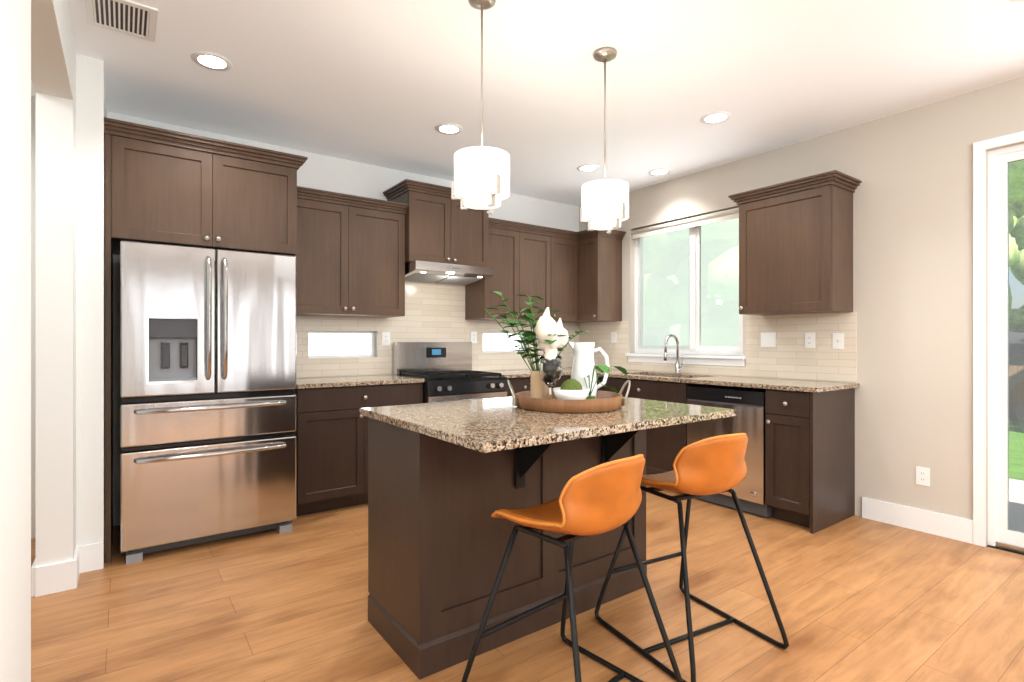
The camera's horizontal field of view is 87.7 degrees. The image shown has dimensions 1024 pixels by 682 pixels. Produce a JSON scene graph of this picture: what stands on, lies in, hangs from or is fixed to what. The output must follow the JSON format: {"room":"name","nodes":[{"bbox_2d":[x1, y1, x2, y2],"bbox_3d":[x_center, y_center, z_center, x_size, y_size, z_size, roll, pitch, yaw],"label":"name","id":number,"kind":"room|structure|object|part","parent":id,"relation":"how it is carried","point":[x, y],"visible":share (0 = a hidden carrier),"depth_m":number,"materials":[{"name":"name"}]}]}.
{"room":"kitchen","nodes":[
{"label":"kitchen","id":0,"kind":"room"},
{"bbox_2d":[0,0,106,681],"bbox_3d":[-0.125,-0.145,-0.190,0.255,2.740,9.000,0,0,-36],"label":"wall","id":1,"kind":"structure","parent":0,"point":[37,47],"depth_m":2.58,"materials":[{"name":"white paint"}]},
{"bbox_2d":[31,557,50,596],"bbox_3d":[-2.705,1.155,3.118,0.015,0.140,1.415,0,0,-36],"label":"baseboard","id":2,"kind":"structure","parent":1,"relation":"attached to","point":[39,573],"depth_m":2.56,"materials":[{"name":"white wood"}]},
{"bbox_2d":[108,125,227,256],"bbox_3d":[-2.213,-0.871,3.410,0.553,0.592,0.716,0,0,-36],"label":"upper cabinet","id":3,"kind":"object","parent":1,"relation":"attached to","point":[162,190],"depth_m":3.12,"materials":[{"name":"brown wood"}]},
{"bbox_2d":[31,96,578,538],"bbox_3d":[-1.101,-0.145,4.773,4.815,2.740,0.170,0,0,-36],"label":"wall","id":4,"kind":"structure","parent":0,"point":[327,173],"depth_m":4.28,"materials":[{"name":"white paint"}]},
{"bbox_2d":[224,149,299,256],"bbox_3d":[-1.860,-0.871,3.667,0.554,0.592,0.716,0,0,-36],"label":"upper cabinet","id":5,"kind":"object","parent":4,"relation":"attached to","point":[264,192],"depth_m":3.42,"materials":[{"name":"brown wood"}]},
{"bbox_2d":[296,193,359,316],"bbox_3d":[-1.531,-0.636,4.136,0.531,0.862,0.346,0,0,-36],"label":"upper cabinet","id":6,"kind":"object","parent":4,"relation":"attached to","point":[352,253],"depth_m":4.04,"materials":[{"name":"brown wood"}]},
{"bbox_2d":[309,331,373,357],"bbox_3d":[-1.453,0.028,4.522,0.580,0.225,0.040,0,0,-36],"label":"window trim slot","id":7,"kind":"object","parent":4,"relation":"attached to","point":[371,344],"visible":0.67,"depth_m":4.54,"materials":[{"name":"white"}]},
{"bbox_2d":[360,201,404,317],"bbox_3d":[-1.196,-0.636,4.380,0.531,0.862,0.346,0,0,-36],"label":"upper cabinet","id":8,"kind":"object","parent":4,"relation":"attached to","point":[382,267],"depth_m":4.29,"materials":[{"name":"brown wood"}]},
{"bbox_2d":[309,333,517,354],"bbox_3d":[-0.853,0.020,5.099,2.310,0.310,0.005,0,0,-36],"label":"window","id":9,"kind":"structure","parent":4,"relation":"in","point":[353,344],"depth_m":4.68,"materials":[{"name":"white"}]},
{"bbox_2d":[388,185,459,264],"bbox_3d":[-0.780,-0.949,4.641,0.448,0.597,0.416,0,0,-36],"label":"upper cabinet","id":10,"kind":"object","parent":4,"relation":"attached to","point":[431,217],"depth_m":4.46,"materials":[{"name":"brown wood"}]},
{"bbox_2d":[405,260,492,286],"bbox_3d":[-0.616,-0.584,4.704,0.752,0.127,0.500,0,0,-36],"label":"range hood","id":11,"kind":"object","parent":10,"relation":"attached to","point":[426,272],"visible":1,"depth_m":4.57,"materials":[{"name":"silver metal"}]},
{"bbox_2d":[296,283,579,377],"bbox_3d":[-0.544,-0.141,5.069,3.224,0.869,0.007,0,0,-36],"label":"tile backsplash","id":12,"kind":"structure","parent":4,"relation":"attached to","point":[434,313],"depth_m":4.84,"materials":[{"name":"beige tile"}]},
{"bbox_2d":[382,332,389,344],"bbox_3d":[-1.098,-0.020,4.655,0.072,0.115,0.007,0,0,-36],"label":"electrical outlet plate","id":13,"kind":"object","parent":12,"relation":"attached to","point":[385,335],"depth_m":4.65,"materials":[{"name":"white plastic"}]},
{"bbox_2d":[470,331,476,342],"bbox_3d":[-0.371,-0.035,5.185,0.072,0.115,0.007,0,0,-36],"label":"electrical outlet plate","id":14,"kind":"object","parent":12,"relation":"attached to","point":[473,335],"depth_m":5.18,"materials":[{"name":"white plastic"}]},
{"bbox_2d":[460,200,491,267],"bbox_3d":[-0.512,-0.949,4.836,0.448,0.597,0.416,0,0,-36],"label":"upper cabinet","id":15,"kind":"object","parent":4,"relation":"attached to","point":[475,224],"depth_m":4.73,"materials":[{"name":"brown wood"}]},
{"bbox_2d":[465,225,527,320],"bbox_3d":[-0.168,-0.636,5.130,0.454,0.862,0.346,0,0,-36],"label":"upper cabinet","id":16,"kind":"object","parent":4,"relation":"attached to","point":[509,242],"depth_m":5.02,"materials":[{"name":"brown wood"}]},
{"bbox_2d":[483,332,523,351],"bbox_3d":[-0.114,0.010,5.498,0.565,0.210,0.040,0,0,-36],"label":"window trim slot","id":17,"kind":"object","parent":4,"relation":"attached to","point":[495,350],"visible":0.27,"depth_m":5.49,"materials":[{"name":"white"}]},
{"bbox_2d":[528,229,547,320],"bbox_3d":[0.128,-0.636,5.346,0.514,0.862,0.346,0,0,-36],"label":"upper cabinet","id":18,"kind":"object","parent":4,"relation":"attached to","point":[537,239],"depth_m":5.23,"materials":[{"name":"brown wood"}]},
{"bbox_2d":[548,229,579,322],"bbox_3d":[0.435,-0.636,5.531,0.440,0.862,0.409,0,0,-36],"label":"upper cabinet","id":19,"kind":"object","parent":4,"relation":"attached to","point":[563,248],"depth_m":5.43,"materials":[{"name":"brown wood"}]},
{"bbox_2d":[572,321,599,322],"bbox_3d":[0.718,-0.625,5.738,0.392,0.840,0.409,0,0,-36],"label":"upper cabinet","id":20,"kind":"object","parent":4,"relation":"attached to","point":[572,321],"depth_m":5.61,"materials":[{"name":"brown wood"}]},
{"bbox_2d":[31,485,1023,681],"bbox_3d":[0.904,1.285,0.560,6.200,0.120,9.000,0,0,-36],"label":"floor","id":21,"kind":"structure","parent":0,"point":[858,598],"depth_m":2.39,"materials":[{"name":"brown wood"}]},
{"bbox_2d":[120,241,295,563],"bbox_3d":[-1.970,0.335,3.459,0.917,1.780,0.868,0,0,-36],"label":"fridge","id":22,"kind":"object","parent":21,"relation":"on","point":[207,392],"visible":1,"depth_m":3.13,"materials":[{"name":"grey metal"}]},
{"bbox_3d":[-1.973,-0.118,3.072,0.456,0.857,0.093,0,0,-36],"label":"door","id":23,"kind":"part","parent":22,"relation":"part of","materials":[{"name":"silver metal"}]},
{"bbox_2d":[294,382,422,515],"bbox_3d":[-1.262,0.775,4.164,0.947,0.900,0.616,0,0,-36],"label":"base cabinet","id":24,"kind":"object","parent":21,"relation":"on","point":[331,433],"depth_m":3.80,"materials":[{"name":"brown wood"}]},
{"bbox_2d":[296,375,423,389],"bbox_3d":[-1.258,0.310,4.156,0.955,0.030,0.634,0,0,-36],"label":"countertop","id":25,"kind":"structure","parent":24,"relation":"on","point":[369,380],"depth_m":3.98,"materials":[{"name":"beige stone"}]},
{"bbox_2d":[393,342,507,402],"bbox_3d":[-0.521,0.618,4.608,0.760,1.215,0.720,0,0,-36],"label":"range","id":26,"kind":"object","parent":21,"relation":"on","point":[445,371],"visible":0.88,"depth_m":4.62,"materials":[{"name":"black"}]},
{"bbox_2d":[506,378,530,396],"bbox_3d":[-0.072,0.775,5.032,0.447,0.900,0.616,0,0,-36],"label":"base cabinet","id":27,"kind":"object","parent":21,"relation":"on","point":[518,384],"depth_m":4.75,"materials":[{"name":"brown wood"}]},
{"bbox_2d":[485,370,570,377],"bbox_3d":[0.091,0.310,5.140,0.843,0.030,0.634,0,0,-36],"label":"countertop","id":28,"kind":"structure","parent":27,"relation":"on","point":[504,373],"depth_m":4.99,"materials":[{"name":"beige stone"}]},
{"bbox_2d":[368,417,697,679],"bbox_3d":[0.095,0.775,2.399,1.248,0.900,0.848,0,0,-36],"label":"kitchen island","id":29,"kind":"object","parent":21,"relation":"on","point":[447,479],"depth_m":2.13,"materials":[{"name":"brown wood"}]},
{"bbox_2d":[360,397,735,452],"bbox_3d":[0.149,0.309,2.324,1.300,0.029,1.000,0,0,-36],"label":"island countertop","id":30,"kind":"structure","parent":29,"relation":"on","point":[489,425],"depth_m":2.02,"materials":[{"name":"beige stone"}]},
{"bbox_2d":[507,380,630,412],"bbox_3d":[0.254,0.234,2.401,0.493,0.120,0.478,0,0,-36],"label":"decorative tray","id":31,"kind":"object","parent":30,"relation":"on","point":[605,401],"visible":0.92,"depth_m":2.21,"materials":[{"name":"brown wood"}]},
{"bbox_2d":[530,370,548,398],"bbox_3d":[0.129,0.209,2.456,0.092,0.145,0.092,0,0,-36],"label":"vase","id":32,"kind":"object","parent":31,"relation":"on","point":[539,387],"visible":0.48,"depth_m":2.42,"materials":[{"name":"beige"}]},
{"bbox_2d":[484,291,588,370],"bbox_3d":[0.103,-0.023,2.438,0.419,0.411,0.420,0,0,-36],"label":"greenery","id":33,"kind":"object","parent":32,"relation":"in","point":[530,338],"visible":0.75,"depth_m":2.43,"materials":[{"name":"green plant"}]},
{"bbox_2d":[539,356,562,398],"bbox_3d":[0.169,0.174,2.331,0.106,0.215,0.106,0,0,-36],"label":"goblet","id":34,"kind":"object","parent":31,"relation":"on","point":[550,371],"visible":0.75,"depth_m":2.29,"materials":[{"name":"clear glass"}]},
{"bbox_2d":[534,307,568,359],"bbox_3d":[0.169,0.023,2.341,0.154,0.343,0.126,0,0,-36],"label":"flower","id":35,"kind":"object","parent":34,"relation":"in","point":[546,325],"visible":0.67,"depth_m":2.30,"materials":[{"name":"beige plant"}]},
{"bbox_2d":[553,379,589,399],"bbox_3d":[0.254,0.222,2.286,0.160,0.120,0.160,0,0,-36],"label":"bowl","id":36,"kind":"object","parent":31,"relation":"on","point":[571,389],"visible":0.65,"depth_m":2.24,"materials":[{"name":"white ceramic"}]},
{"bbox_2d":[568,341,609,396],"bbox_3d":[0.345,0.141,2.459,0.169,0.280,0.137,0,0,-36],"label":"pitcher","id":37,"kind":"object","parent":31,"relation":"on","point":[583,364],"visible":0.62,"depth_m":2.41,"materials":[{"name":"white ceramic"}]},
{"bbox_2d":[584,365,627,399],"bbox_3d":[0.388,0.190,2.405,0.264,0.182,0.346,0,0,-36],"label":"pothos","id":38,"kind":"object","parent":31,"relation":"on","point":[603,368],"visible":0.65,"depth_m":2.35,"materials":[{"name":"green plant"}]},
{"bbox_2d":[552,374,570,388],"bbox_3d":[0.248,0.775,5.266,0.467,0.900,0.616,0,0,-36],"label":"base cabinet","id":39,"kind":"object","parent":21,"relation":"on","point":[564,377],"depth_m":5.05,"materials":[{"name":"brown wood"}]},
{"bbox_2d":[461,454,682,681],"bbox_3d":[0.202,0.788,1.794,0.533,0.873,0.570,0,0,-42],"label":"stool","id":40,"kind":"object","parent":21,"relation":"on","point":[602,498],"visible":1,"depth_m":1.63,"materials":[{"name":"leather"}]},
{"bbox_3d":[0.212,0.490,1.774,0.428,0.273,0.460,0,0,-36],"label":"seat","id":41,"kind":"part","parent":40,"relation":"part of","materials":[{"name":"leather"}]},
{"bbox_2d":[598,374,693,493],"bbox_3d":[1.335,0.775,4.702,0.616,0.900,0.916,0,0,-36],"label":"base cabinet","id":42,"kind":"object","parent":21,"relation":"on","point":[663,444],"depth_m":4.36,"materials":[{"name":"brown wood"}]},
{"bbox_2d":[595,433,788,681],"bbox_3d":[0.727,0.787,2.226,0.533,0.871,0.570,0,0,-28],"label":"stool","id":43,"kind":"object","parent":21,"relation":"on","point":[711,465],"visible":0.98,"depth_m":2.05,"materials":[{"name":"leather"}]},
{"bbox_3d":[0.742,0.490,2.214,0.437,0.273,0.465,0,0,-36],"label":"seat","id":44,"kind":"part","parent":43,"relation":"part of","materials":[{"name":"leather"}]},
{"bbox_2d":[687,385,771,517],"bbox_3d":[1.753,0.789,4.051,0.534,0.872,0.620,0,0,-36],"label":"dishwasher","id":45,"kind":"object","parent":21,"relation":"on","point":[748,405],"visible":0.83,"depth_m":3.78,"materials":[{"name":"grey metal"}]},
{"bbox_2d":[765,390,854,533],"bbox_3d":[2.069,0.775,3.696,0.616,0.900,0.314,0,0,-36],"label":"base cabinet","id":46,"kind":"object","parent":21,"relation":"on","point":[810,454],"depth_m":3.53,"materials":[{"name":"brown wood"}]},
{"bbox_2d":[563,367,858,393],"bbox_3d":[1.336,0.310,4.685,0.634,0.030,2.836,0,0,-36],"label":"countertop","id":47,"kind":"structure","parent":46,"relation":"on","point":[807,387],"depth_m":3.98,"materials":[{"name":"beige stone"}]},
{"bbox_2d":[663,334,683,373],"bbox_3d":[1.450,0.116,4.788,0.221,0.358,0.088,0,0,-36],"label":"faucet","id":48,"kind":"object","parent":47,"relation":"on","point":[677,364],"depth_m":4.83,"materials":[{"name":"silver metal"}]},
{"bbox_2d":[31,0,1023,206],"bbox_3d":[0.972,-1.575,0.610,6.370,0.120,9.340,0,0,-36],"label":"ceiling","id":49,"kind":"structure","parent":0,"point":[391,84],"depth_m":3.02,"materials":[{"name":"white paint"}]},
{"bbox_2d":[84,0,157,42],"bbox_3d":[-1.819,-1.511,2.486,0.270,0.008,0.320,0,0,-36],"label":"ceiling vent","id":50,"kind":"object","parent":49,"relation":"in","point":[131,18],"visible":1,"depth_m":2.49,"materials":[{"name":"white metal"}]},
{"bbox_2d":[191,51,232,70],"bbox_3d":[-1.623,-1.512,2.888,0.199,0.006,0.199,0,0,-42],"label":"recessed light","id":51,"kind":"object","parent":49,"relation":"in","point":[214,61],"depth_m":2.88,"materials":[{"name":"white"}]},
{"bbox_2d":[435,123,462,134],"bbox_3d":[-0.449,-1.512,3.806,0.199,0.006,0.199,0,0,30],"label":"recessed light","id":52,"kind":"object","parent":49,"relation":"in","point":[446,128],"depth_m":3.79,"materials":[{"name":"white"}]},
{"bbox_2d":[451,0,509,213],"bbox_3d":[-0.129,-1.047,2.349,0.246,0.934,0.257,0,0,-36],"label":"pendant light","id":53,"kind":"object","parent":49,"relation":"hanging from","point":[481,181],"visible":1,"depth_m":2.27,"materials":[{"name":"silver metal"}]},
{"bbox_3d":[-0.132,-0.708,2.354,0.246,0.215,0.246,0,0,-36],"label":"lamp shade","id":54,"kind":"part","parent":53,"relation":"part of","materials":[{"name":"white fabric"}]},
{"bbox_2d":[577,164,599,171],"bbox_3d":[0.667,-1.512,4.669,0.199,0.006,0.199,0,0,45],"label":"recessed light","id":55,"kind":"object","parent":49,"relation":"in","point":[587,167],"depth_m":4.67,"materials":[{"name":"white"}]},
{"bbox_2d":[580,47,628,233],"bbox_3d":[0.493,-1.047,2.803,0.246,0.934,0.257,0,0,-36],"label":"pendant light","id":56,"kind":"object","parent":49,"relation":"hanging from","point":[604,203],"visible":1,"depth_m":2.73,"materials":[{"name":"silver metal"}]},
{"bbox_3d":[0.490,-0.708,2.808,0.246,0.215,0.246,0,0,-36],"label":"lamp shade","id":57,"kind":"part","parent":56,"relation":"part of","materials":[{"name":"white glass"}]},
{"bbox_2d":[648,168,670,175],"bbox_3d":[1.320,-1.512,4.775,0.199,0.006,0.199,0,0,-42],"label":"recessed light","id":58,"kind":"object","parent":49,"relation":"in","point":[663,171],"depth_m":4.75,"materials":[{"name":"white"}]},
{"bbox_2d":[700,111,731,123],"bbox_3d":[1.383,-1.512,3.620,0.199,0.006,0.199,0,0,-42],"label":"recessed light","id":59,"kind":"object","parent":49,"relation":"in","point":[715,117],"depth_m":3.61,"materials":[{"name":"white"}]},
{"bbox_2d":[1008,0,1023,1],"bbox_3d":[2.247,-1.512,2.282,0.199,0.006,0.199,0,0,30],"label":"recessed light","id":60,"kind":"object","parent":49,"relation":"in","point":[1008,0],"depth_m":2.36,"materials":[{"name":"white"}]},
{"bbox_2d":[579,76,1023,545],"bbox_3d":[3.477,-0.145,2.437,0.170,2.740,9.000,0,0,-36],"label":"wall","id":61,"kind":"structure","parent":0,"point":[911,170],"depth_m":3.50,"materials":[{"name":"beige paint"}]},
{"bbox_2d":[580,233,622,321],"bbox_3d":[0.883,-0.636,5.511,0.392,0.862,0.315,0,0,-36],"label":"upper cabinet","id":62,"kind":"object","parent":61,"relation":"attached to","point":[600,253],"depth_m":5.40,"materials":[{"name":"brown wood"}]},
{"bbox_2d":[625,218,745,365],"bbox_3d":[1.599,-0.463,4.953,0.170,1.345,1.280,0,0,-36],"label":"window","id":63,"kind":"structure","parent":61,"relation":"in","point":[697,353],"depth_m":4.94,"materials":[{"name":"white"}]},
{"bbox_2d":[631,207,738,238],"bbox_3d":[1.587,-1.081,4.944,0.056,0.093,1.200,0,0,-36],"label":"roller blind","id":64,"kind":"object","parent":63,"relation":"attached to","point":[720,216],"visible":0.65,"depth_m":4.88,"materials":[{"name":"white fabric"}]},
{"bbox_2d":[580,312,856,382],"bbox_3d":[1.594,0.044,4.869,0.007,0.499,2.790,0,0,-36],"label":"tile backsplash","id":65,"kind":"structure","parent":61,"relation":"attached to","point":[790,359],"depth_m":4.16,"materials":[{"name":"beige tile"}]},
{"bbox_2d":[611,332,616,342],"bbox_3d":[1.065,-0.040,5.579,0.007,0.115,0.072,0,0,-36],"label":"electrical outlet plate","id":66,"kind":"object","parent":65,"relation":"attached to","point":[613,334],"depth_m":5.57,"materials":[{"name":"white plastic"}]},
{"bbox_2d":[761,332,775,346],"bbox_3d":[2.038,-0.010,4.246,0.007,0.115,0.118,0,0,-36],"label":"electrical outlet plate","id":67,"kind":"object","parent":65,"relation":"attached to","point":[767,339],"depth_m":4.24,"materials":[{"name":"white plastic"}]},
{"bbox_2d":[805,333,814,347],"bbox_3d":[2.226,-0.005,3.988,0.007,0.115,0.072,0,0,-36],"label":"electrical outlet plate","id":68,"kind":"object","parent":65,"relation":"attached to","point":[809,337],"depth_m":3.98,"materials":[{"name":"white plastic"}]},
{"bbox_2d":[833,333,843,348],"bbox_3d":[2.339,0.000,3.828,0.013,0.115,0.072,0,0,-36],"label":"electrical outlet plate","id":69,"kind":"object","parent":65,"relation":"attached to","point":[838,338],"depth_m":3.83,"materials":[{"name":"white plastic"}]},
{"bbox_2d":[736,177,855,314],"bbox_3d":[2.070,-0.636,3.923,0.346,0.862,0.660,0,0,-36],"label":"upper cabinet","id":70,"kind":"object","parent":61,"relation":"attached to","point":[796,243],"depth_m":3.74,"materials":[{"name":"brown wood"}]},
{"bbox_2d":[862,497,972,543],"bbox_3d":[2.613,1.155,3.466,0.015,0.140,0.599,0,0,-36],"label":"baseboard","id":71,"kind":"structure","parent":61,"relation":"attached to","point":[948,526],"depth_m":3.44,"materials":[{"name":"white wood"}]},
{"bbox_2d":[916,466,929,485],"bbox_3d":[2.642,0.870,3.431,0.007,0.115,0.072,0,0,-36],"label":"electrical outlet plate","id":72,"kind":"object","parent":61,"relation":"attached to","point":[922,473],"depth_m":3.43,"materials":[{"name":"white plastic"}]},
{"bbox_2d":[973,131,1023,552],"bbox_3d":[3.418,0.015,2.477,0.158,2.420,1.945,0,0,-36],"label":"door frame","id":73,"kind":"structure","parent":61,"relation":"attached to","point":[1001,534],"depth_m":3.18,"materials":[{"name":"white wood"}]},
{"label":"outside","id":74,"kind":"structure","parent":0,"visible":0},
{"bbox_2d":[1009,417,1023,480],"bbox_3d":[8.837,3.397,11.914,100.000,4.025,120.000,0,0,-36],"label":"lawn","id":75,"kind":"structure","parent":74,"point":[1015,437],"depth_m":8.38,"materials":[{"name":"green plant"}]},
{"bbox_2d":[647,249,738,345],"bbox_3d":[6.758,-2.170,28.344,11.000,9.000,12.000,0,0,-36],"label":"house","id":76,"kind":"structure","parent":75,"relation":"on","point":[665,328],"depth_m":21.28,"materials":[{"name":"grey"}]},
{"bbox_2d":[647,218,738,345],"bbox_3d":[4.874,-1.536,13.771,4.062,6.664,4.392,0,0,-36],"label":"tree","id":77,"kind":"object","parent":75,"relation":"on","point":[702,291],"depth_m":13.37,"materials":[{"name":"green plant"}]},
{"bbox_2d":[987,479,1023,554],"bbox_3d":[4.396,1.320,3.230,2.210,0.120,3.000,0,0,-36],"label":"patio slab","id":78,"kind":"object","parent":75,"relation":"on","point":[1017,498],"depth_m":4.02,"materials":[{"name":"grey concrete"}]},
{"bbox_2d":[1009,160,1023,315],"bbox_3d":[8.657,-0.886,10.662,3.842,5.482,3.938,0,0,-36],"label":"tree","id":79,"kind":"object","parent":75,"relation":"on","point":[1015,200],"depth_m":9.77,"materials":[{"name":"green plant"}]},
{"bbox_2d":[1009,365,1023,420],"bbox_3d":[16.059,1.665,17.268,0.060,1.750,60.140,0,0,-36],"label":"fence","id":80,"kind":"object","parent":75,"relation":"on","point":[1020,409],"depth_m":17.11,"materials":[{"name":"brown wood"}]},
{"bbox_2d":[1009,331,1023,415],"bbox_3d":[20.367,1.010,21.560,6.800,3.900,8.800,0,0,-36],"label":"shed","id":81,"kind":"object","parent":75,"relation":"on","point":[1012,355],"depth_m":19.43,"materials":[{"name":"grey"}]},
{"bbox_2d":[1009,249,1023,332],"bbox_3d":[18.322,-0.459,17.041,4.271,6.226,4.039,0,0,-36],"label":"tree","id":82,"kind":"object","parent":75,"relation":"on","point":[1020,271],"depth_m":17.87,"materials":[{"name":"green plant"}]}
]}

